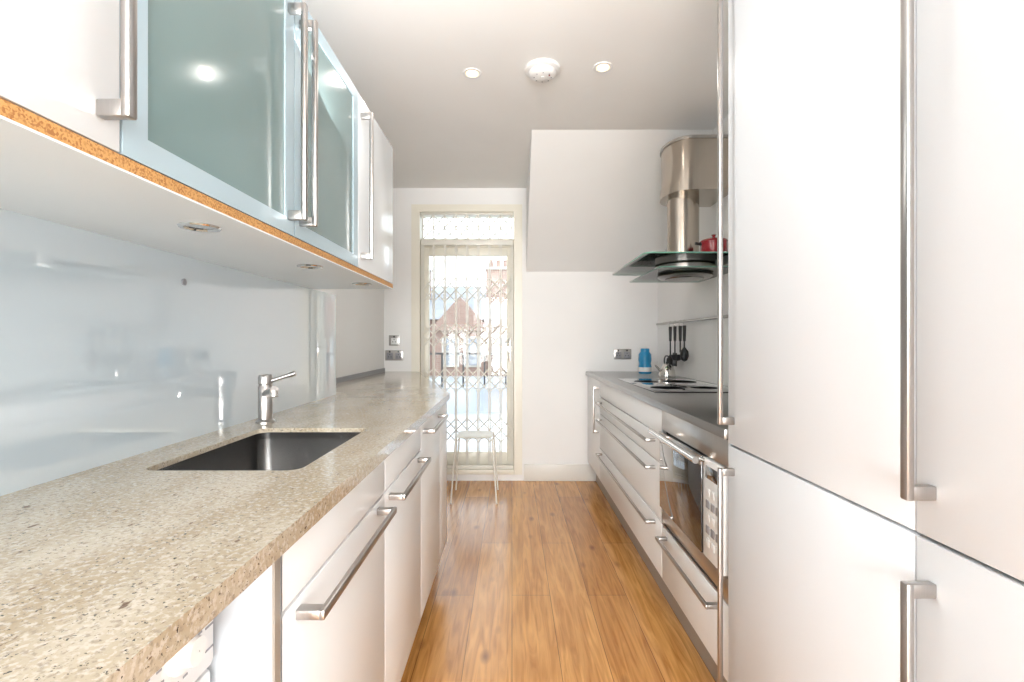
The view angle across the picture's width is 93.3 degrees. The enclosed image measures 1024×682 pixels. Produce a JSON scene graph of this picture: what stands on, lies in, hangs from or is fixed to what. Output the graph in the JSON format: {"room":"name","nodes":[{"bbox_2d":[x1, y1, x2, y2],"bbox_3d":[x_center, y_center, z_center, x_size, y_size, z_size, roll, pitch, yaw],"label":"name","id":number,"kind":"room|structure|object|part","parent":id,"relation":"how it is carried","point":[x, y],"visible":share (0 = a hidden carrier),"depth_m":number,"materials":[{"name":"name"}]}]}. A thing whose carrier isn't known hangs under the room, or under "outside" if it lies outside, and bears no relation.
{"room":"kitchen","nodes":[
{"label":"kitchen","id":0,"kind":"room"},
{"bbox_2d":[313,289,334,294],"bbox_3d":[-1.008,-0.055,-0.495,0.323,2.450,5.610,0,0,0],"label":"wall","id":1,"kind":"structure","parent":0,"point":[330,291],"depth_m":2.23,"materials":[{"name":"paint"}]},
{"bbox_2d":[0,208,335,495],"bbox_3d":[-0.844,0.018,0.855,0.006,0.473,2.910,0,0,0],"label":"backsplash","id":2,"kind":"structure","parent":1,"relation":"attached to","point":[106,356],"depth_m":1.05,"materials":[{"name":"white glass"}]},
{"bbox_2d":[181,279,186,285],"bbox_3d":[-0.840,-0.151,1.238,0.003,0.018,0.018,0,0,0],"label":"cap","id":3,"kind":"object","parent":2,"relation":"attached to","point":[183,281],"depth_m":1.24,"materials":[{"name":"grey metal"}]},
{"bbox_2d":[0,0,392,288],"bbox_3d":[-0.653,-0.514,0.790,0.388,0.592,2.480,0,0,0],"label":"upper cabinet","id":4,"kind":"object","parent":1,"relation":"attached to","point":[132,121],"visible":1,"depth_m":0.83,"materials":[{"name":"plastic"}]},
{"bbox_3d":[-0.510,-0.525,0.358,0.020,0.570,0.517,0,0,0],"label":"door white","id":5,"kind":"part","parent":4,"relation":"part of","materials":[{"name":"paint"}]},
{"bbox_2d":[177,222,221,232],"bbox_3d":[-0.592,-0.216,0.917,0.072,0.006,0.072,0,0,0],"label":"under-cabinet light","id":6,"kind":"object","parent":4,"relation":"attached to","point":[191,226],"visible":1,"depth_m":0.91,"materials":[{"name":"silver metal"}]},
{"bbox_3d":[-0.510,-0.258,0.866,0.020,0.036,0.403,0,0,0],"label":"glass door rail","id":7,"kind":"part","parent":4,"relation":"part of","materials":[{"name":"metal"}]},
{"bbox_3d":[-0.508,-0.525,0.866,0.011,0.498,0.403,0,0,0],"label":"glass door pane","id":8,"kind":"part","parent":4,"relation":"part of","materials":[{"name":"teal glass"}]},
{"bbox_2d":[296,264,322,268],"bbox_3d":[-0.585,-0.216,1.400,0.072,0.006,0.072,0,0,0],"label":"under-cabinet light","id":9,"kind":"object","parent":4,"relation":"attached to","point":[305,266],"visible":1,"depth_m":1.40,"materials":[{"name":"silver metal"}]},
{"bbox_3d":[-0.510,-0.258,1.341,0.020,0.036,0.369,0,0,0],"label":"glass door rail","id":10,"kind":"part","parent":4,"relation":"part of","materials":[{"name":"metal"}]},
{"bbox_3d":[-0.508,-0.525,1.341,0.011,0.498,0.369,0,0,0],"label":"glass door pane","id":11,"kind":"part","parent":4,"relation":"part of","materials":[{"name":"teal glass"}]},
{"bbox_3d":[-0.510,-0.792,1.341,0.020,0.036,0.369,0,0,0],"label":"glass door rail","id":12,"kind":"part","parent":4,"relation":"part of","materials":[{"name":"metal"}]},
{"bbox_2d":[352,282,371,285],"bbox_3d":[-0.568,-0.216,1.830,0.072,0.006,0.072,0,0,0],"label":"under-cabinet light","id":13,"kind":"object","parent":4,"relation":"attached to","point":[354,283],"visible":1,"depth_m":1.82,"materials":[{"name":"silver metal"}]},
{"bbox_3d":[-0.510,-0.525,1.802,0.020,0.570,0.457,0,0,0],"label":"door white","id":14,"kind":"part","parent":4,"relation":"part of","materials":[{"name":"paint"}]},
{"bbox_2d":[335,289,383,377],"bbox_3d":[-1.120,-0.055,3.180,0.100,2.450,1.740,0,0,0],"label":"wall","id":15,"kind":"structure","parent":0,"point":[359,312],"depth_m":3.39,"materials":[{"name":"paint"}]},
{"bbox_2d":[384,188,411,370],"bbox_3d":[-1.005,-0.055,4.175,0.330,2.450,0.250,0,0,0],"label":"wall","id":16,"kind":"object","parent":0,"point":[397,300],"visible":0.29,"depth_m":4.05,"materials":[{"name":"paint"}]},
{"bbox_2d":[385,350,402,359],"bbox_3d":[-0.985,0.120,4.043,0.150,0.086,0.014,0,0,0],"label":"power outlet","id":17,"kind":"object","parent":16,"relation":"attached to","point":[389,354],"visible":1,"depth_m":4.04,"materials":[{"name":"metal"}]},
{"bbox_2d":[389,335,399,345],"bbox_3d":[-0.985,-0.005,4.043,0.090,0.086,0.014,0,0,0],"label":"light switch","id":18,"kind":"object","parent":16,"relation":"attached to","point":[394,340],"visible":1,"depth_m":4.04,"materials":[{"name":"metal"}]},
{"bbox_2d":[411,212,423,372],"bbox_3d":[-0.805,0.018,4.143,0.070,2.195,0.215,0,0,0],"label":"door frame","id":19,"kind":"structure","parent":16,"relation":"attached to","point":[416,217],"depth_m":4.04,"materials":[{"name":"beige paint"}]},
{"bbox_2d":[411,204,521,466],"bbox_3d":[-0.378,-0.033,4.143,0.925,2.215,0.215,0,0,0],"label":"door","id":20,"kind":"structure","parent":19,"relation":"attached to","point":[420,208],"depth_m":4.13,"materials":[{"name":"beige paint"}]},
{"bbox_3d":[-0.740,0.138,4.152,0.060,1.875,0.045,0,0,0],"label":"door leaf stile","id":21,"kind":"part","parent":20,"relation":"part of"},
{"bbox_3d":[-0.378,-1.110,4.143,0.925,0.060,0.215,0,0,0],"label":"head frame","id":22,"kind":"part","parent":20,"relation":"part of","materials":[{"name":"beige paint"}]},
{"bbox_2d":[412,188,521,203],"bbox_3d":[-0.378,-1.210,4.175,0.925,0.140,0.250,0,0,0],"label":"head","id":23,"kind":"object","parent":20,"relation":"on","point":[419,195],"visible":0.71,"depth_m":4.05},
{"bbox_2d":[429,247,506,255],"bbox_3d":[-0.377,-0.765,4.152,0.665,0.070,0.045,0,0,0],"label":"rail","id":24,"kind":"object","parent":20,"relation":"attached to","point":[439,251],"depth_m":4.13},
{"bbox_2d":[447,451,506,464],"bbox_3d":[-0.377,1.012,4.152,0.665,0.125,0.045,0,0,0],"label":"rail","id":25,"kind":"object","parent":20,"relation":"attached to","point":[472,455],"depth_m":4.13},
{"bbox_2d":[508,337,510,360],"bbox_3d":[-0.015,0.070,4.126,0.030,0.200,0.008,0,0,0],"label":"plate","id":26,"kind":"object","parent":20,"relation":"attached to","point":[509,339],"visible":0.56,"depth_m":4.12,"materials":[{"name":"silver metal"}]},
{"bbox_3d":[-0.015,0.138,4.152,0.060,1.875,0.045,0,0,0],"label":"door leaf stile","id":27,"kind":"part","parent":20,"relation":"part of","materials":[{"name":"white wood"}]},
{"bbox_2d":[421,239,513,247],"bbox_3d":[-0.378,-0.835,4.170,0.785,0.070,0.120,0,0,0],"label":"transom bar","id":28,"kind":"object","parent":19,"relation":"attached to","point":[421,239],"visible":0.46,"depth_m":4.11,"materials":[{"name":"beige wood"}]},
{"bbox_2d":[498,338,506,363],"bbox_3d":[-0.250,0.430,20.945,0.740,1.120,0.030,0,0,0],"label":"pane","id":29,"kind":"object","parent":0,"point":[504,350],"depth_m":20.93,"materials":[{"name":"white glass"}]},
{"bbox_2d":[302,0,727,187],"bbox_3d":[0.075,-1.330,0.500,2.490,0.100,7.600,0,0,0],"label":"ceiling","id":30,"kind":"structure","parent":0,"point":[406,60],"depth_m":2.31,"materials":[{"name":"paint"}]},
{"bbox_2d":[463,68,481,78],"bbox_3d":[-0.190,-1.277,2.310,0.090,0.006,0.090,0,0,0],"label":"recessed light","id":31,"kind":"object","parent":30,"relation":"in","point":[471,73],"depth_m":2.31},
{"bbox_2d":[525,58,559,82],"bbox_3d":[0.144,-1.256,2.270,0.164,0.047,0.164,0,0,0],"label":"smoke detector","id":32,"kind":"object","parent":30,"relation":"attached to","point":[541,70],"visible":1,"depth_m":2.23,"materials":[{"name":"white plastic"}]},
{"bbox_2d":[593,62,612,72],"bbox_3d":[0.425,-1.277,2.260,0.090,0.006,0.090,0,0,0],"label":"recessed light","id":33,"kind":"object","parent":30,"relation":"in","point":[601,67],"depth_m":2.26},
{"bbox_2d":[401,481,715,681],"bbox_3d":[0.075,1.220,0.500,2.490,0.100,7.600,0,0,0],"label":"floor","id":34,"kind":"structure","parent":0,"point":[545,582],"depth_m":2.17,"materials":[{"name":"brown wood"}]},
{"bbox_2d":[146,620,212,681],"bbox_3d":[-0.590,0.738,0.357,0.460,0.865,0.595,0,0,0],"label":"washing machine","id":35,"kind":"object","parent":34,"relation":"on","point":[191,663],"visible":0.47,"depth_m":0.58,"materials":[{"name":"white plastic"}]},
{"bbox_3d":[-0.415,0.760,0.357,0.020,0.640,0.595,0,0,0],"label":"panel","id":36,"kind":"part","parent":35,"relation":"part of","materials":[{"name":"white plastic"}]},
{"bbox_2d":[207,402,447,681],"bbox_3d":[-0.662,0.728,2.344,0.755,0.885,3.353,0,0,0],"label":"base cabinet","id":37,"kind":"object","parent":34,"relation":"on","point":[346,602],"visible":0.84,"depth_m":1.02,"materials":[{"name":"plastic"}]},
{"bbox_2d":[0,368,449,681],"bbox_3d":[-0.688,0.255,1.725,0.764,0.060,4.650,0,0,0],"label":"countertop","id":38,"kind":"structure","parent":37,"relation":"on","point":[108,571],"depth_m":0.64,"materials":[{"name":"beige stone"}]},
{"bbox_2d":[156,432,360,470],"bbox_3d":[-0.578,0.352,1.183,0.353,0.170,0.501,0,0,0],"label":"sink","id":39,"kind":"object","parent":38,"relation":"in","point":[268,451],"visible":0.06,"depth_m":1.41,"materials":[{"name":"metal"}]},
{"bbox_2d":[255,371,296,423],"bbox_3d":[-0.743,0.174,1.483,0.121,0.161,0.131,0,0,0],"label":"faucet","id":40,"kind":"object","parent":38,"relation":"on","point":[266,391],"visible":1,"depth_m":1.50,"materials":[{"name":"metal"}]},
{"bbox_3d":[-0.733,0.155,1.466,0.024,0.044,0.111,0,0,-39],"label":"spout","id":41,"kind":"part","parent":40,"relation":"part of","materials":[{"name":"metal"}]},
{"bbox_3d":[-0.727,0.115,1.525,0.077,0.035,0.012,0,0,-8],"label":"lever","id":42,"kind":"part","parent":40,"relation":"part of","materials":[{"name":"metal"}]},
{"bbox_3d":[-0.574,0.647,0.681,0.487,0.725,0.028,0,0,0],"label":"panel","id":43,"kind":"part","parent":37,"relation":"part of","materials":[{"name":"plastic"}]},
{"bbox_3d":[-0.340,0.704,0.973,0.020,0.613,0.565,0,0,0],"label":"door","id":44,"kind":"part","parent":37,"relation":"part of","materials":[{"name":"white paint"}]},
{"bbox_3d":[-0.340,0.704,1.506,0.020,0.613,0.493,0,0,0],"label":"door","id":45,"kind":"part","parent":37,"relation":"part of","materials":[{"name":"white paint"}]},
{"bbox_2d":[450,431,498,503],"bbox_3d":[-0.275,0.933,3.635,0.342,0.475,0.342,0,0,0],"label":"stool","id":46,"kind":"object","parent":34,"relation":"on","point":[462,434],"visible":1,"depth_m":3.56,"materials":[{"name":"white paint"}]},
{"bbox_3d":[-0.423,0.938,3.486,0.012,0.466,0.059,0,0,45],"label":"leg","id":47,"kind":"part","parent":46,"relation":"part of","materials":[{"name":"white paint"}]},
{"bbox_3d":[-0.423,0.938,3.784,0.012,0.466,0.059,0,0,-45],"label":"leg","id":48,"kind":"part","parent":46,"relation":"part of","materials":[{"name":"white paint"}]},
{"bbox_3d":[-0.275,0.702,3.635,0.270,0.012,0.270,0,0,0],"label":"seat","id":49,"kind":"part","parent":46,"relation":"part of","materials":[{"name":"white paint"}]},
{"bbox_3d":[-0.127,0.938,3.486,0.059,0.466,0.012,0,0,45],"label":"leg","id":50,"kind":"part","parent":46,"relation":"part of","materials":[{"name":"white paint"}]},
{"bbox_3d":[-0.127,0.938,3.784,0.012,0.466,0.059,0,0,45],"label":"leg","id":51,"kind":"part","parent":46,"relation":"part of","materials":[{"name":"white paint"}]},
{"bbox_2d":[447,474,521,480],"bbox_3d":[-0.378,1.143,4.175,0.925,0.055,0.250,0,0,0],"label":"sill","id":52,"kind":"structure","parent":34,"relation":"on","point":[461,477],"depth_m":4.05,"materials":[{"name":"paint"}]},
{"bbox_2d":[447,467,513,473],"bbox_3d":[-0.378,1.095,4.143,0.785,0.040,0.215,0,0,0],"label":"threshold","id":53,"kind":"object","parent":52,"relation":"on","point":[449,471],"visible":0.39,"depth_m":4.04,"materials":[{"name":"beige paint"}]},
{"bbox_2d":[421,212,512,468],"bbox_3d":[-0.378,-0.003,4.072,0.775,2.154,0.032,0,0,0],"label":"security grille","id":54,"kind":"object","parent":53,"relation":"on","point":[433,242],"visible":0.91,"depth_m":4.06,"materials":[{"name":"white metal"}]},
{"bbox_2d":[588,376,727,681],"bbox_3d":[0.891,0.728,2.712,0.613,0.885,2.625,0,0,0],"label":"base cabinet","id":55,"kind":"object","parent":34,"relation":"on","point":[624,458],"visible":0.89,"depth_m":2.30,"materials":[{"name":"white paint"}]},
{"bbox_3d":[0.640,0.644,3.750,0.020,0.706,0.550,0,0,0],"label":"door","id":56,"kind":"part","parent":55,"relation":"part of","materials":[{"name":"white paint"}]},
{"bbox_3d":[0.640,0.460,2.753,0.020,0.114,1.434,0,0,0],"label":"drawer","id":57,"kind":"part","parent":55,"relation":"part of","materials":[{"name":"white paint"}]},
{"bbox_3d":[0.640,0.642,2.753,0.020,0.239,1.434,0,0,0],"label":"drawer","id":58,"kind":"part","parent":55,"relation":"part of","materials":[{"name":"white paint"}]},
{"bbox_3d":[0.640,0.882,2.753,0.020,0.229,1.434,0,0,0],"label":"drawer","id":59,"kind":"part","parent":55,"relation":"part of","materials":[{"name":"white paint"}]},
{"bbox_3d":[0.640,0.344,2.753,0.020,0.106,1.434,0,0,0],"label":"drawer","id":60,"kind":"part","parent":55,"relation":"part of","materials":[{"name":"white paint"}]},
{"bbox_2d":[586,371,727,438],"bbox_3d":[0.916,0.270,2.723,0.602,0.030,2.646,0,0,0],"label":"countertop","id":61,"kind":"structure","parent":55,"relation":"on","point":[698,409],"depth_m":2.11,"materials":[{"name":"grey stone"}]},
{"bbox_2d":[638,348,651,373],"bbox_3d":[1.045,0.157,3.800,0.101,0.196,0.101,0,0,0],"label":"bottle","id":62,"kind":"object","parent":61,"relation":"on","point":[645,359],"visible":1,"depth_m":3.76,"materials":[{"name":"plastic"}]},
{"bbox_2d":[654,355,675,377],"bbox_3d":[1.081,0.177,3.404,0.139,0.155,0.120,0,0,23],"label":"kettle","id":63,"kind":"object","parent":61,"relation":"on","point":[666,370],"visible":1,"depth_m":3.36,"materials":[{"name":"silver metal"}]},
{"bbox_2d":[618,379,727,392],"bbox_3d":[0.930,0.252,2.785,0.460,0.006,0.830,0,0,0],"label":"cooktop","id":64,"kind":"object","parent":61,"relation":"in","point":[653,385],"visible":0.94,"depth_m":2.71,"materials":[{"name":"black glass"}]},
{"bbox_2d":[648,410,727,603],"bbox_3d":[0.865,0.527,1.718,0.611,0.481,0.625,0,0,0],"label":"built-in oven","id":65,"kind":"object","parent":55,"relation":"in","point":[691,455],"visible":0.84,"depth_m":1.65,"materials":[{"name":"silver metal"}]},
{"bbox_3d":[0.633,0.532,1.798,0.034,0.315,0.445,0,0,0],"label":"door glass","id":66,"kind":"part","parent":65,"relation":"part of","materials":[{"name":"black glass"}]},
{"bbox_3d":[0.639,0.329,1.718,0.022,0.082,0.625,0,0,0],"label":"frame","id":67,"kind":"part","parent":65,"relation":"part of","materials":[{"name":"metal"}]},
{"bbox_3d":[0.639,0.732,1.718,0.022,0.073,0.625,0,0,0],"label":"frame","id":68,"kind":"part","parent":65,"relation":"part of","materials":[{"name":"metal"}]},
{"bbox_3d":[0.595,0.378,1.560,0.055,0.030,0.016,0,0,0],"label":"handle post","id":69,"kind":"part","parent":65,"relation":"part of","materials":[{"name":"silver metal"}]},
{"bbox_3d":[0.635,0.532,1.492,0.030,0.315,0.155,0,0,0],"label":"control panel","id":70,"kind":"part","parent":65,"relation":"part of","materials":[{"name":"white paint"}]},
{"bbox_2d":[717,0,1023,681],"bbox_3d":[0.887,-0.054,0.416,0.622,2.448,1.962,0,0,0],"label":"tall cabinet","id":71,"kind":"object","parent":34,"relation":"on","point":[875,419],"visible":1,"depth_m":0.82,"materials":[{"name":"white paint"}]},
{"bbox_3d":[0.911,-0.054,1.391,0.573,2.448,0.012,0,0,0],"label":"panel","id":72,"kind":"part","parent":71,"relation":"part of","materials":[{"name":"white paint"}]},
{"bbox_3d":[0.630,-0.469,1.065,0.020,1.522,0.639,0,0,0],"label":"door","id":73,"kind":"part","parent":71,"relation":"part of","materials":[{"name":"white paint"}]},
{"bbox_3d":[0.630,0.669,1.065,0.020,0.742,0.639,0,0,0],"label":"door","id":74,"kind":"part","parent":71,"relation":"part of","materials":[{"name":"white paint"}]},
{"bbox_3d":[0.630,-0.469,0.421,0.020,1.522,0.642,0,0,0],"label":"door","id":75,"kind":"part","parent":71,"relation":"part of","materials":[{"name":"white paint"}]},
{"bbox_3d":[0.630,0.669,0.421,0.020,0.742,0.642,0,0,0],"label":"door","id":76,"kind":"part","parent":71,"relation":"part of","materials":[{"name":"white paint"}]},
{"bbox_2d":[522,188,657,480],"bbox_3d":[0.703,-0.055,4.175,1.235,2.450,0.250,0,0,0],"label":"wall","id":77,"kind":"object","parent":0,"point":[573,323],"visible":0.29,"depth_m":4.05,"materials":[{"name":"paint"}]},
{"bbox_2d":[514,212,521,474],"bbox_3d":[0.050,0.018,4.143,0.070,2.195,0.215,0,0,0],"label":"door frame","id":78,"kind":"structure","parent":77,"relation":"attached to","point":[517,215],"depth_m":4.04,"materials":[{"name":"beige paint"}]},
{"bbox_2d":[524,464,595,480],"bbox_3d":[0.400,1.100,4.042,0.600,0.140,0.016,0,0,0],"label":"baseboard","id":79,"kind":"structure","parent":77,"relation":"attached to","point":[532,472],"depth_m":4.03,"materials":[{"name":"paint"}]},
{"bbox_2d":[614,349,630,358],"bbox_3d":[0.925,0.110,4.043,0.146,0.086,0.014,0,0,0],"label":"power outlet","id":80,"kind":"object","parent":77,"relation":"attached to","point":[618,353],"visible":1,"depth_m":4.04,"materials":[{"name":"metal"}]},
{"bbox_2d":[526,130,712,271],"bbox_3d":[0.670,-0.930,3.490,1.100,0.700,1.120,0,0,0],"label":"wall","id":81,"kind":"structure","parent":0,"point":[593,204],"depth_m":3.39,"materials":[{"name":"paint"}]},
{"bbox_2d":[658,115,727,385],"bbox_3d":[1.270,-0.055,0.375,0.100,2.450,7.350,0,0,0],"label":"wall","id":82,"kind":"structure","parent":0,"point":[676,301],"depth_m":3.16,"materials":[{"name":"paint"}]},
{"bbox_2d":[612,135,727,282],"bbox_3d":[0.938,-0.738,2.810,0.561,0.765,0.828,0,0,0],"label":"range hood","id":83,"kind":"object","parent":82,"relation":"attached to","point":[688,162],"visible":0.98,"depth_m":2.69,"materials":[{"name":"metal"}]},
{"bbox_2d":[665,276,704,281],"bbox_3d":[1.000,-0.358,2.800,0.220,0.007,0.220,0,0,0],"label":"grille","id":84,"kind":"object","parent":83,"relation":"attached to","point":[668,278],"depth_m":2.75,"materials":[{"name":"metal"}]},
{"bbox_3d":[1.000,-0.410,2.800,0.330,0.050,0.330,0,0,0],"label":"motor","id":85,"kind":"part","parent":83,"relation":"part of","materials":[{"name":"metal"}]},
{"bbox_2d":[695,234,727,251],"bbox_3d":[1.081,-0.510,2.603,0.152,0.129,0.142,0,0,40],"label":"saucepan","id":86,"kind":"object","parent":83,"relation":"on","point":[709,244],"visible":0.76,"depth_m":2.55,"materials":[{"name":"metal"}]},
{"bbox_3d":[1.085,-0.555,2.600,0.138,0.040,0.138,0,0,0],"label":"lid","id":87,"kind":"part","parent":86,"relation":"part of","materials":[{"name":"red metal"}]},
{"bbox_2d":[656,315,727,324],"bbox_3d":[1.196,-0.135,3.115,0.049,0.018,1.630,0,0,0],"label":"utensil rail","id":88,"kind":"object","parent":82,"relation":"attached to","point":[724,316],"visible":0.67,"depth_m":3.14,"materials":[{"name":"metal"}]},
{"bbox_2d":[666,321,672,364],"bbox_3d":[1.169,0.027,3.570,0.060,0.347,0.060,0,0,0],"label":"serving spoon","id":89,"kind":"object","parent":88,"relation":"hanging from","point":[670,328],"visible":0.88,"depth_m":3.56,"materials":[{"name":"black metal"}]},
{"bbox_2d":[666,355,672,364],"bbox_3d":[1.169,0.150,3.570,0.060,0.100,0.060,0,0,0],"label":"spoon bowl","id":90,"kind":"object","parent":89,"relation":"on","point":[671,359],"depth_m":3.55,"materials":[{"name":"black plastic"}]},
{"bbox_3d":[1.169,-0.052,3.570,0.024,0.105,0.024,0,0,0],"label":"handle","id":91,"kind":"part","parent":89,"relation":"part of","materials":[{"name":"black plastic"}]},
{"bbox_2d":[673,321,676,365],"bbox_3d":[1.169,0.017,3.470,0.024,0.327,0.080,0,0,0],"label":"slotted turner","id":92,"kind":"object","parent":88,"relation":"hanging from","point":[674,326],"visible":0.96,"depth_m":3.47,"materials":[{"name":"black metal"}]},
{"bbox_3d":[1.169,-0.052,3.470,0.024,0.105,0.024,0,0,0],"label":"handle","id":93,"kind":"part","parent":92,"relation":"part of","materials":[{"name":"black plastic"}]},
{"bbox_2d":[671,320,681,360],"bbox_3d":[1.145,-0.003,3.360,0.080,0.287,0.080,0,0,0],"label":"ladle","id":94,"kind":"object","parent":88,"relation":"hanging from","point":[674,357],"visible":0.94,"depth_m":3.35,"materials":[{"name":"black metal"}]},
{"bbox_2d":[671,355,680,360],"bbox_3d":[1.145,0.117,3.360,0.080,0.045,0.080,0,0,0],"label":"bowl","id":95,"kind":"object","parent":94,"relation":"on","point":[675,357],"depth_m":3.33,"materials":[{"name":"black plastic"}]},
{"bbox_3d":[1.169,-0.052,3.360,0.024,0.105,0.024,0,0,0],"label":"handle","id":96,"kind":"part","parent":94,"relation":"part of","materials":[{"name":"black plastic"}]},
{"bbox_2d":[680,320,688,361],"bbox_3d":[1.169,-0.003,3.280,0.060,0.287,0.060,0,0,0],"label":"serving spoon","id":97,"kind":"object","parent":88,"relation":"hanging from","point":[684,354],"visible":1,"depth_m":3.27,"materials":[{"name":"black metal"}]},
{"bbox_3d":[1.169,-0.052,3.280,0.024,0.105,0.024,0,0,0],"label":"handle","id":98,"kind":"part","parent":97,"relation":"part of","materials":[{"name":"black plastic"}]},
{"bbox_2d":[680,347,688,361],"bbox_3d":[1.169,0.090,3.280,0.060,0.100,0.060,0,0,0],"label":"spoon bowl","id":99,"kind":"object","parent":97,"relation":"on","point":[684,354],"depth_m":3.26,"materials":[{"name":"black plastic"}]},
{"label":"outside","id":100,"kind":"structure","parent":0,"visible":0},
{"bbox_3d":[0.000,8.220,32.500,60.000,0.100,55.000,0,0,0],"label":"ground","id":101,"kind":"structure","parent":100,"visible":0},
{"bbox_2d":[435,331,486,375],"bbox_3d":[-2.150,3.870,20.500,2.100,8.600,1.000,0,0,0],"label":"bay","id":102,"kind":"object","parent":101,"relation":"on","point":[438,348],"visible":0.07,"depth_m":20.00,"materials":[{"name":"red brick"}]},
{"bbox_2d":[442,337,458,366],"bbox_3d":[-2.540,0.445,19.975,0.720,1.250,0.070,0,0,0],"label":"window","id":103,"kind":"structure","parent":102,"relation":"attached to","point":[443,337],"depth_m":19.94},
{"bbox_2d":[443,352,454,364],"bbox_3d":[-2.540,0.735,19.935,0.580,0.530,0.030,0,0,0],"label":"pane","id":104,"kind":"object","parent":103,"relation":"attached to","point":[450,359],"depth_m":19.92,"materials":[{"name":"glass"}]},
{"bbox_2d":[443,338,454,350],"bbox_3d":[-2.540,0.150,19.935,0.580,0.520,0.030,0,0,0],"label":"pane","id":105,"kind":"object","parent":103,"relation":"attached to","point":[450,347],"depth_m":19.92,"materials":[{"name":"white glass"}]},
{"bbox_2d":[430,296,489,330],"bbox_3d":[-2.150,-1.130,21.400,2.500,1.400,3.200,0,0,0],"label":"gable","id":106,"kind":"object","parent":102,"relation":"on","point":[461,304],"visible":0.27,"depth_m":19.80,"materials":[{"name":"red brick"}]},
{"bbox_2d":[463,337,480,366],"bbox_3d":[-1.640,0.445,19.975,0.720,1.250,0.070,0,0,0],"label":"window","id":107,"kind":"structure","parent":102,"relation":"attached to","point":[464,351],"depth_m":19.94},
{"bbox_2d":[465,352,476,364],"bbox_3d":[-1.640,0.735,19.935,0.580,0.530,0.030,0,0,0],"label":"pane","id":108,"kind":"object","parent":107,"relation":"attached to","point":[472,359],"depth_m":19.92,"materials":[{"name":"glass"}]},
{"bbox_2d":[465,338,476,350],"bbox_3d":[-1.640,0.150,19.935,0.580,0.520,0.030,0,0,0],"label":"pane","id":109,"kind":"object","parent":107,"relation":"attached to","point":[472,347],"depth_m":19.92,"materials":[{"name":"white glass"}]},
{"bbox_2d":[430,320,506,375],"bbox_3d":[-1.000,3.620,25.000,26.000,9.100,8.000,0,0,0],"label":"facade","id":110,"kind":"object","parent":101,"relation":"on","point":[494,323],"visible":0.07,"depth_m":21.00,"materials":[{"name":"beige brick"}]},
{"bbox_2d":[430,286,506,319],"bbox_3d":[-1.000,-1.880,24.850,26.000,1.900,8.300,0,0,0],"label":"roof","id":111,"kind":"structure","parent":110,"relation":"on","point":[439,303],"depth_m":22.43,"materials":[{"name":"stone"}]},
{"bbox_2d":[486,269,506,303],"bbox_3d":[-0.650,-2.280,22.900,1.100,2.100,0.800,0,0,0],"label":"chimney","id":112,"kind":"object","parent":111,"relation":"on","point":[494,272],"visible":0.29,"depth_m":22.50,"materials":[{"name":"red brick"}]},
{"bbox_2d":[485,267,506,270],"bbox_3d":[-0.650,-3.390,22.900,1.220,0.120,0.920,0,0,0],"label":"chimney cap","id":113,"kind":"object","parent":112,"relation":"on","point":[485,267],"depth_m":22.44,"materials":[{"name":"white"}]},
{"bbox_2d":[496,336,506,365],"bbox_3d":[-0.250,0.420,20.985,0.900,1.300,0.070,0,0,0],"label":"wall","id":114,"kind":"structure","parent":110,"relation":"attached to","point":[497,364],"depth_m":20.95,"materials":[{"name":"white"}]},
{"bbox_2d":[430,376,506,386],"bbox_3d":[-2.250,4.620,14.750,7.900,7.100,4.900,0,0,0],"label":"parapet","id":115,"kind":"object","parent":101,"relation":"on","point":[450,379],"visible":0.02,"depth_m":14.38,"materials":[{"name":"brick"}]},
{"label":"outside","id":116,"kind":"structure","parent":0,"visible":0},
{"bbox_2d":[430,353,506,450],"bbox_3d":[0.000,1.000,7.030,8.000,1.540,5.440,0,0,0],"label":"terrace","id":117,"kind":"object","parent":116,"point":[461,393],"visible":0.1,"depth_m":9.50,"materials":[{"name":"grey concrete"}]},
{"bbox_3d":[-1.385,0.595,9.575,0.030,0.650,0.050,0,0,0],"label":"rail post","id":118,"kind":"part","parent":117,"relation":"part of","materials":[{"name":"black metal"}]},
{"bbox_3d":[-0.965,0.595,9.575,0.030,0.650,0.050,0,0,0],"label":"rail post","id":119,"kind":"part","parent":117,"relation":"part of","materials":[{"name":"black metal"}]},
{"bbox_3d":[0.000,0.250,9.575,7.200,0.040,0.090,0,0,0],"label":"rail","id":120,"kind":"part","parent":117,"relation":"part of","materials":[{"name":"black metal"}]}
]}

